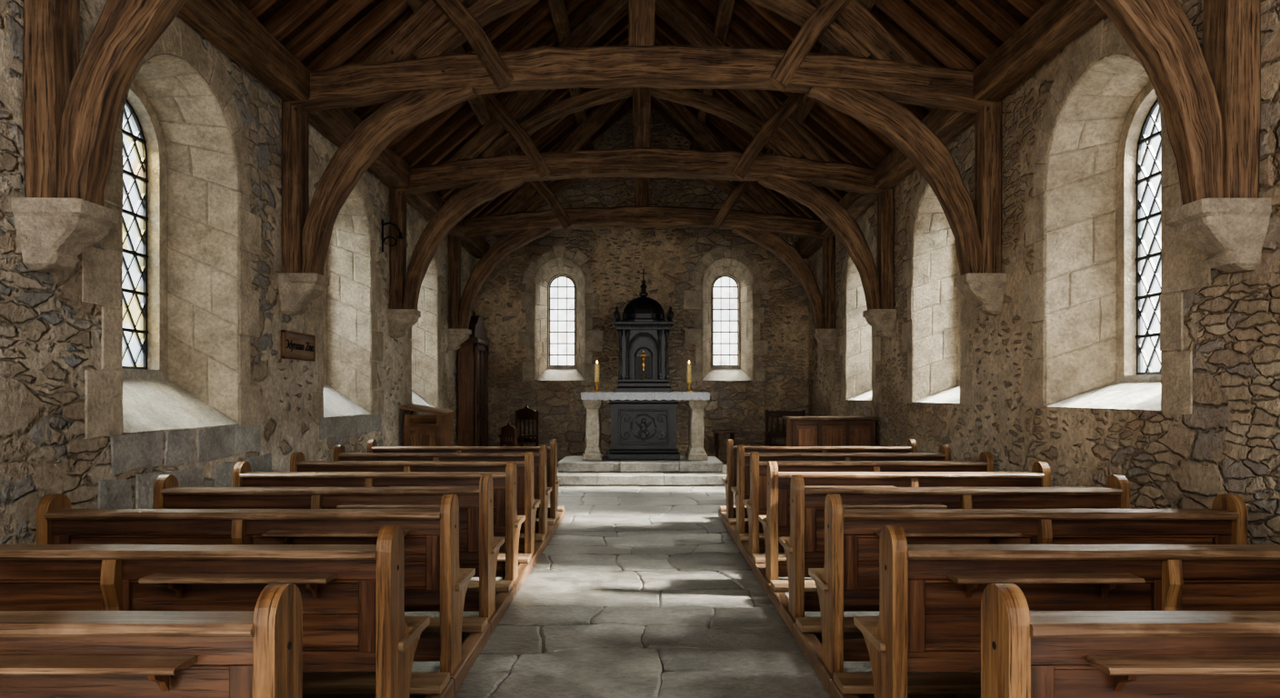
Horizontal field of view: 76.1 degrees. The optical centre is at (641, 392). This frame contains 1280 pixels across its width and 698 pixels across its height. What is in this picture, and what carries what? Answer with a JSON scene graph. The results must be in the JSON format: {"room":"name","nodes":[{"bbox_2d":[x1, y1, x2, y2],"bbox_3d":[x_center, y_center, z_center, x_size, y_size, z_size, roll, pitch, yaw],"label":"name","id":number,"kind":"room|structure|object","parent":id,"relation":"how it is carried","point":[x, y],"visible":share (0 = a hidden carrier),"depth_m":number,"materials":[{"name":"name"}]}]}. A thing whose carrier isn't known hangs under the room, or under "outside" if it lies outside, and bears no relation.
{"room":"church","nodes":[
{"label":"church","id":0,"kind":"room"},
{"bbox_2d":[0,0,475,544],"bbox_3d":[-3.200,-0.795,7.050,0.001,4.550,17.300,0,0,0],"label":"wall","id":1,"kind":"structure","parent":0,"point":[49,336],"depth_m":4.72,"materials":[{"name":"stone"}]},
{"bbox_2d":[10,197,118,272],"bbox_3d":[-3.029,-0.815,4.319,0.340,0.350,0.337,0,0,0],"label":"stone corbel","id":2,"kind":"object","parent":1,"relation":"attached to","point":[51,232],"visible":1,"depth_m":4.21,"materials":[{"name":"beige stone"}]},
{"bbox_2d":[81,14,271,509],"bbox_3d":[-3.495,-0.911,5.874,0.610,3.398,2.398,0,0,0],"label":"window","id":3,"kind":"structure","parent":1,"relation":"in","point":[179,348],"depth_m":6.19,"materials":[{"name":"stone"}]},
{"bbox_2d":[280,330,315,360],"bbox_3d":[-3.175,-0.430,7.583,0.040,0.250,0.686,0,0,0],"label":"wall sign","id":4,"kind":"object","parent":1,"relation":"attached to","point":[295,345],"visible":1,"depth_m":7.53,"materials":[{"name":"brown wood"}]},
{"bbox_2d":[277,272,329,315],"bbox_3d":[-3.028,-0.875,7.351,0.342,0.350,0.336,0,0,0],"label":"stone corbel","id":5,"kind":"object","parent":1,"relation":"attached to","point":[296,290],"visible":1,"depth_m":7.23,"materials":[{"name":"beige stone"}]},
{"bbox_2d":[177,0,489,258],"bbox_3d":[-3.061,-2.721,7.050,0.294,0.312,17.300,0,0,0],"label":"beam","id":6,"kind":"structure","parent":1,"relation":"attached to","point":[229,25],"depth_m":6.75,"materials":[{"name":"brown wood"}]},
{"bbox_2d":[304,158,383,439],"bbox_3d":[-3.495,-1.067,8.946,0.610,3.121,2.380,0,0,0],"label":"window","id":7,"kind":"structure","parent":1,"relation":"in","point":[342,333],"depth_m":9.54,"materials":[{"name":"stone"}]},
{"bbox_2d":[381,219,404,252],"bbox_3d":[-3.058,-1.930,10.070,0.273,0.400,0.097,0,0,0],"label":"wall bracket","id":8,"kind":"object","parent":1,"relation":"attached to","point":[400,236],"visible":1,"depth_m":10.06,"materials":[{"name":"black metal"}]},
{"bbox_2d":[387,309,420,338],"bbox_3d":[-3.027,-0.875,10.451,0.343,0.350,0.338,0,0,0],"label":"stone corbel","id":9,"kind":"object","parent":1,"relation":"attached to","point":[399,320],"visible":1,"depth_m":10.32,"materials":[{"name":"beige stone"}]},
{"bbox_2d":[402,218,445,414],"bbox_3d":[-3.495,-1.045,12.109,0.610,3.142,2.346,0,0,0],"label":"window","id":10,"kind":"structure","parent":1,"relation":"in","point":[422,353],"depth_m":12.74,"materials":[{"name":"stone"}]},
{"bbox_2d":[447,329,471,350],"bbox_3d":[-3.027,-0.875,13.600,0.343,0.350,0.336,0,0,0],"label":"stone corbel","id":11,"kind":"object","parent":1,"relation":"attached to","point":[455,337],"visible":1,"depth_m":13.47,"materials":[{"name":"beige stone"}]},
{"bbox_2d":[432,488,742,697],"bbox_3d":[0.000,1.480,7.050,6.400,0.001,17.300,0,0,0],"label":"floor","id":12,"kind":"structure","parent":0,"point":[475,673],"depth_m":4.70,"materials":[{"name":"grey stone"}]},
{"bbox_2d":[302,483,980,697],"bbox_3d":[0.000,1.466,6.992,6.390,0.028,17.406,0,0,0],"label":"flagstone paving","id":13,"kind":"object","parent":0,"point":[750,652],"visible":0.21,"depth_m":5.24,"materials":[{"name":"grey stone"}]},
{"bbox_2d":[0,583,302,697],"bbox_3d":[-1.920,0.975,2.465,2.050,0.950,0.980,0,0,0],"label":"pew","id":14,"kind":"object","parent":13,"relation":"on","point":[258,654],"visible":1,"depth_m":2.08,"materials":[{"name":"brown wood"}]},
{"bbox_2d":[0,525,454,697],"bbox_3d":[-1.920,0.975,3.415,2.050,0.950,0.980,0,0,0],"label":"pew","id":15,"kind":"object","parent":13,"relation":"on","point":[353,595],"visible":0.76,"depth_m":3.03,"materials":[{"name":"brown wood"}]},
{"bbox_2d":[36,494,490,693],"bbox_3d":[-1.920,0.975,4.365,2.050,0.950,0.980,0,0,0],"label":"pew","id":16,"kind":"object","parent":13,"relation":"on","point":[434,575],"visible":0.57,"depth_m":3.98,"materials":[{"name":"brown wood"}]},
{"bbox_2d":[153,474,515,635],"bbox_3d":[-1.920,0.975,5.315,2.050,0.950,0.980,0,0,0],"label":"pew","id":17,"kind":"object","parent":13,"relation":"on","point":[477,543],"visible":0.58,"depth_m":4.93,"materials":[{"name":"brown wood"}]},
{"bbox_2d":[232,461,533,595],"bbox_3d":[-1.920,0.975,6.265,2.050,0.950,0.980,0,0,0],"label":"pew","id":18,"kind":"object","parent":13,"relation":"on","point":[507,524],"visible":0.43,"depth_m":5.88,"materials":[{"name":"brown wood"}]},
{"bbox_2d":[290,451,546,566],"bbox_3d":[-1.920,0.975,7.215,2.050,0.950,0.980,0,0,0],"label":"pew","id":19,"kind":"object","parent":13,"relation":"on","point":[526,505],"visible":0.37,"depth_m":6.83,"materials":[{"name":"brown wood"}]},
{"bbox_2d":[400,403,455,446],"bbox_3d":[-2.865,0.800,10.990,0.590,1.300,0.580,0,0,0],"label":"desk","id":20,"kind":"object","parent":13,"relation":"on","point":[435,429],"visible":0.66,"depth_m":10.74,"materials":[{"name":"brown wood"}]},
{"bbox_2d":[332,444,557,545],"bbox_3d":[-1.920,0.975,8.165,2.050,0.950,0.980,0,0,0],"label":"pew","id":21,"kind":"object","parent":13,"relation":"on","point":[548,526],"visible":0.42,"depth_m":7.78,"materials":[{"name":"brown wood"}]},
{"bbox_2d":[366,439,565,528],"bbox_3d":[-1.920,0.975,9.115,2.050,0.950,0.980,0,0,0],"label":"pew","id":22,"kind":"object","parent":13,"relation":"on","point":[554,511],"visible":0.31,"depth_m":8.73,"materials":[{"name":"brown wood"}]},
{"bbox_2d":[458,310,489,446],"bbox_3d":[-2.985,0.000,14.530,0.370,2.900,1.100,0,0,0],"label":"tall cabinet","id":23,"kind":"object","parent":13,"relation":"on","point":[474,353],"visible":0.83,"depth_m":14.04,"materials":[{"name":"brown wood"}]},
{"bbox_2d":[500,421,517,446],"bbox_3d":[-2.458,0.975,13.894,0.500,0.950,0.540,0,0,-38],"label":"wooden chair","id":24,"kind":"object","parent":13,"relation":"on","point":[508,430],"visible":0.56,"depth_m":14.02,"materials":[{"name":"brown wood"}]},
{"bbox_2d":[498,405,538,446],"bbox_3d":[-2.207,0.840,14.687,0.540,1.220,0.510,0,0,29],"label":"carved armchair","id":25,"kind":"object","parent":13,"relation":"on","point":[525,414],"visible":0.56,"depth_m":14.85,"materials":[{"name":"brown wood"}]},
{"bbox_2d":[557,456,726,485],"bbox_3d":[0.000,1.284,13.672,3.092,0.329,1.863,0,0,0],"label":"step","id":26,"kind":"structure","parent":13,"relation":"on","point":[573,470],"depth_m":13.10,"materials":[{"name":"grey stone"}]},
{"bbox_2d":[580,392,709,459],"bbox_3d":[0.060,0.553,13.877,2.120,1.118,0.865,0,0,0],"label":"altar","id":27,"kind":"object","parent":26,"relation":"on","point":[644,425],"visible":0.99,"depth_m":13.54,"materials":[{"name":"stone"}]},
{"bbox_2d":[593,360,600,392],"bbox_3d":[-0.750,-0.273,13.670,0.118,0.534,0.118,0,0,0],"label":"candlestick","id":28,"kind":"object","parent":27,"relation":"on","point":[596,366],"depth_m":13.64,"materials":[{"name":"beige wax"}]},
{"bbox_2d":[612,269,674,392],"bbox_3d":[0.030,-1.056,13.900,1.040,2.100,0.660,0,0,0],"label":"tabernacle","id":29,"kind":"object","parent":27,"relation":"on","point":[643,331],"depth_m":13.72,"materials":[{"name":"black wood"}]},
{"bbox_2d":[685,361,692,392],"bbox_3d":[0.790,-0.273,13.670,0.118,0.534,0.118,0,0,0],"label":"candlestick","id":30,"kind":"object","parent":27,"relation":"on","point":[688,382],"depth_m":13.64,"materials":[{"name":"beige wax"}]},
{"bbox_2d":[712,430,736,458],"bbox_3d":[1.550,1.080,15.300,0.400,0.740,0.400,0,0,0],"label":"side table","id":31,"kind":"object","parent":13,"relation":"on","point":[732,433],"visible":0.44,"depth_m":15.13,"materials":[{"name":"brown wood"}]},
{"bbox_2d":[765,410,805,446],"bbox_3d":[2.725,0.890,15.340,0.750,1.120,0.480,0,0,0],"label":"wooden bench","id":32,"kind":"object","parent":13,"relation":"on","point":[777,414],"visible":0.45,"depth_m":15.54,"materials":[{"name":"brown wood"}]},
{"bbox_2d":[718,439,917,528],"bbox_3d":[1.920,0.975,9.115,2.050,0.950,0.980,0,0,0],"label":"pew","id":33,"kind":"object","parent":13,"relation":"on","point":[729,511],"visible":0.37,"depth_m":8.73,"materials":[{"name":"brown wood"}]},
{"bbox_2d":[782,416,879,446],"bbox_3d":[2.575,0.890,11.220,1.190,1.120,0.560,0,0,0],"label":"stall","id":34,"kind":"object","parent":13,"relation":"on","point":[801,431],"visible":0.45,"depth_m":10.99,"materials":[{"name":"brown wood"}]},
{"bbox_2d":[726,444,950,545],"bbox_3d":[1.920,0.975,8.165,2.050,0.950,0.980,0,0,0],"label":"pew","id":35,"kind":"object","parent":13,"relation":"on","point":[735,526],"visible":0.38,"depth_m":7.78,"materials":[{"name":"brown wood"}]},
{"bbox_2d":[737,451,993,566],"bbox_3d":[1.920,0.975,7.215,2.050,0.950,0.980,0,0,0],"label":"pew","id":36,"kind":"object","parent":13,"relation":"on","point":[756,505],"visible":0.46,"depth_m":6.83,"materials":[{"name":"brown wood"}]},
{"bbox_2d":[750,461,1050,595],"bbox_3d":[1.920,0.975,6.265,2.050,0.950,0.980,0,0,0],"label":"pew","id":37,"kind":"object","parent":13,"relation":"on","point":[775,524],"visible":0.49,"depth_m":5.88,"materials":[{"name":"brown wood"}]},
{"bbox_2d":[768,474,1129,635],"bbox_3d":[1.920,0.975,5.315,2.050,0.950,0.980,0,0,0],"label":"pew","id":38,"kind":"object","parent":13,"relation":"on","point":[805,543],"visible":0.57,"depth_m":4.93,"materials":[{"name":"brown wood"}]},
{"bbox_2d":[792,494,1247,693],"bbox_3d":[1.920,0.975,4.365,2.050,0.950,0.980,0,0,0],"label":"pew","id":39,"kind":"object","parent":13,"relation":"on","point":[849,575],"visible":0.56,"depth_m":3.98,"materials":[{"name":"brown wood"}]},
{"bbox_2d":[829,525,1279,697],"bbox_3d":[1.920,0.975,3.415,2.050,0.950,0.980,0,0,0],"label":"pew","id":40,"kind":"object","parent":13,"relation":"on","point":[929,618],"visible":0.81,"depth_m":3.03,"materials":[{"name":"brown wood"}]},
{"bbox_2d":[980,583,1279,697],"bbox_3d":[1.920,0.975,2.465,2.050,0.950,0.980,0,0,0],"label":"pew","id":41,"kind":"object","parent":13,"relation":"on","point":[1025,654],"visible":1,"depth_m":2.08,"materials":[{"name":"brown wood"}]},
{"bbox_2d":[475,108,808,465],"bbox_3d":[0.000,-2.151,15.700,6.400,7.262,0.001,0,0,0],"label":"wall","id":42,"kind":"structure","parent":0,"point":[617,255],"depth_m":15.70,"materials":[{"name":"stone"}]},
{"bbox_2d":[518,245,603,381],"bbox_3d":[-1.552,-1.518,15.945,1.631,2.629,0.510,0,0,0],"label":"window","id":43,"kind":"structure","parent":42,"relation":"in","point":[537,321],"depth_m":15.81,"materials":[{"name":"stone"}]},
{"bbox_2d":[683,246,768,381],"bbox_3d":[1.617,-1.514,15.945,1.624,2.602,0.510,0,0,0],"label":"window","id":44,"kind":"structure","parent":42,"relation":"in","point":[745,295],"depth_m":15.81,"materials":[{"name":"stone"}]},
{"bbox_2d":[256,0,1029,112],"bbox_3d":[0.000,-4.237,7.200,7.000,3.010,17.600,0,0,0],"label":"ceiling","id":45,"kind":"structure","parent":0,"point":[1008,7],"depth_m":7.50,"materials":[{"name":"brown wood"}]},
{"bbox_2d":[239,0,1048,219],"bbox_3d":[-0.001,-4.216,6.987,6.614,2.910,16.894,0,0,0],"label":"roof","id":46,"kind":"structure","parent":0,"point":[434,141],"depth_m":9.78,"materials":[{"name":"brown wood"}]},
{"bbox_2d":[406,0,876,188],"bbox_3d":[-0.001,-4.589,7.050,4.322,2.061,17.300,0,0,0],"label":"roof purlins","id":47,"kind":"structure","parent":46,"relation":"attached to","point":[557,8],"depth_m":10.13,"materials":[{"name":"brown wood"}]},
{"bbox_2d":[22,0,1260,206],"bbox_3d":[0.001,-3.142,4.306,6.399,4.317,0.324,0,0,0],"label":"roof truss","id":48,"kind":"object","parent":46,"relation":"attached to","point":[1210,98],"depth_m":4.24,"materials":[{"name":"brown wood"}]},
{"bbox_2d":[280,0,1002,275],"bbox_3d":[-0.003,-3.171,7.336,6.396,4.258,0.321,0,0,0],"label":"roof truss","id":49,"kind":"object","parent":46,"relation":"attached to","point":[867,74],"depth_m":7.25,"materials":[{"name":"brown wood"}]},
{"bbox_2d":[389,0,894,309],"bbox_3d":[-0.003,-3.171,10.435,6.394,4.258,0.320,0,0,0],"label":"roof truss","id":50,"kind":"object","parent":46,"relation":"attached to","point":[481,165],"depth_m":10.35,"materials":[{"name":"brown wood"}]},
{"bbox_2d":[448,97,835,329],"bbox_3d":[0.001,-3.171,13.587,6.400,4.258,0.319,0,0,0],"label":"roof truss","id":51,"kind":"object","parent":46,"relation":"attached to","point":[527,225],"depth_m":13.50,"materials":[{"name":"brown wood"}]},
{"bbox_2d":[808,0,1279,544],"bbox_3d":[3.200,-0.795,7.050,0.001,4.550,17.300,0,0,0],"label":"wall","id":52,"kind":"structure","parent":0,"point":[1229,444],"depth_m":5.84,"materials":[{"name":"stone"}]},
{"bbox_2d":[811,329,836,350],"bbox_3d":[3.028,-0.875,13.599,0.341,0.350,0.329,0,0,0],"label":"stone corbel","id":53,"kind":"object","parent":52,"relation":"attached to","point":[827,337],"visible":1,"depth_m":13.47,"materials":[{"name":"beige stone"}]},
{"bbox_2d":[839,219,881,402],"bbox_3d":[3.496,-1.208,12.105,0.609,2.680,2.374,0,0,0],"label":"window","id":54,"kind":"structure","parent":52,"relation":"in","point":[858,346],"depth_m":12.74,"materials":[{"name":"stone"}]},
{"bbox_2d":[862,309,896,338],"bbox_3d":[3.031,-0.875,10.451,0.336,0.350,0.334,0,0,0],"label":"stone corbel","id":55,"kind":"object","parent":52,"relation":"attached to","point":[883,320],"visible":1,"depth_m":10.32,"materials":[{"name":"beige stone"}]},
{"bbox_2d":[901,152,977,405],"bbox_3d":[3.495,-1.258,8.916,0.610,2.783,2.297,0,0,0],"label":"window","id":56,"kind":"structure","parent":52,"relation":"in","point":[940,313],"depth_m":9.54,"materials":[{"name":"stone"}]},
{"bbox_2d":[794,0,1106,258],"bbox_3d":[3.059,-2.721,7.050,0.291,0.312,17.300,0,0,0],"label":"beam","id":57,"kind":"structure","parent":52,"relation":"attached to","point":[1056,24],"depth_m":6.77,"materials":[{"name":"brown wood"}]},
{"bbox_2d":[953,273,1006,315],"bbox_3d":[3.028,-0.875,7.350,0.342,0.350,0.332,0,0,0],"label":"stone corbel","id":58,"kind":"object","parent":52,"relation":"attached to","point":[986,291],"visible":1,"depth_m":7.23,"materials":[{"name":"beige stone"}]},
{"bbox_2d":[1022,18,1210,414],"bbox_3d":[3.495,-1.247,5.722,0.609,2.766,2.292,0,0,0],"label":"window","id":59,"kind":"structure","parent":52,"relation":"in","point":[1095,212],"depth_m":6.23,"materials":[{"name":"stone"}]},
{"bbox_2d":[1164,198,1271,272],"bbox_3d":[3.027,-0.815,4.322,0.343,0.350,0.336,0,0,0],"label":"stone corbel","id":60,"kind":"object","parent":52,"relation":"attached to","point":[1231,232],"visible":1,"depth_m":4.21,"materials":[{"name":"beige stone"}]}
]}

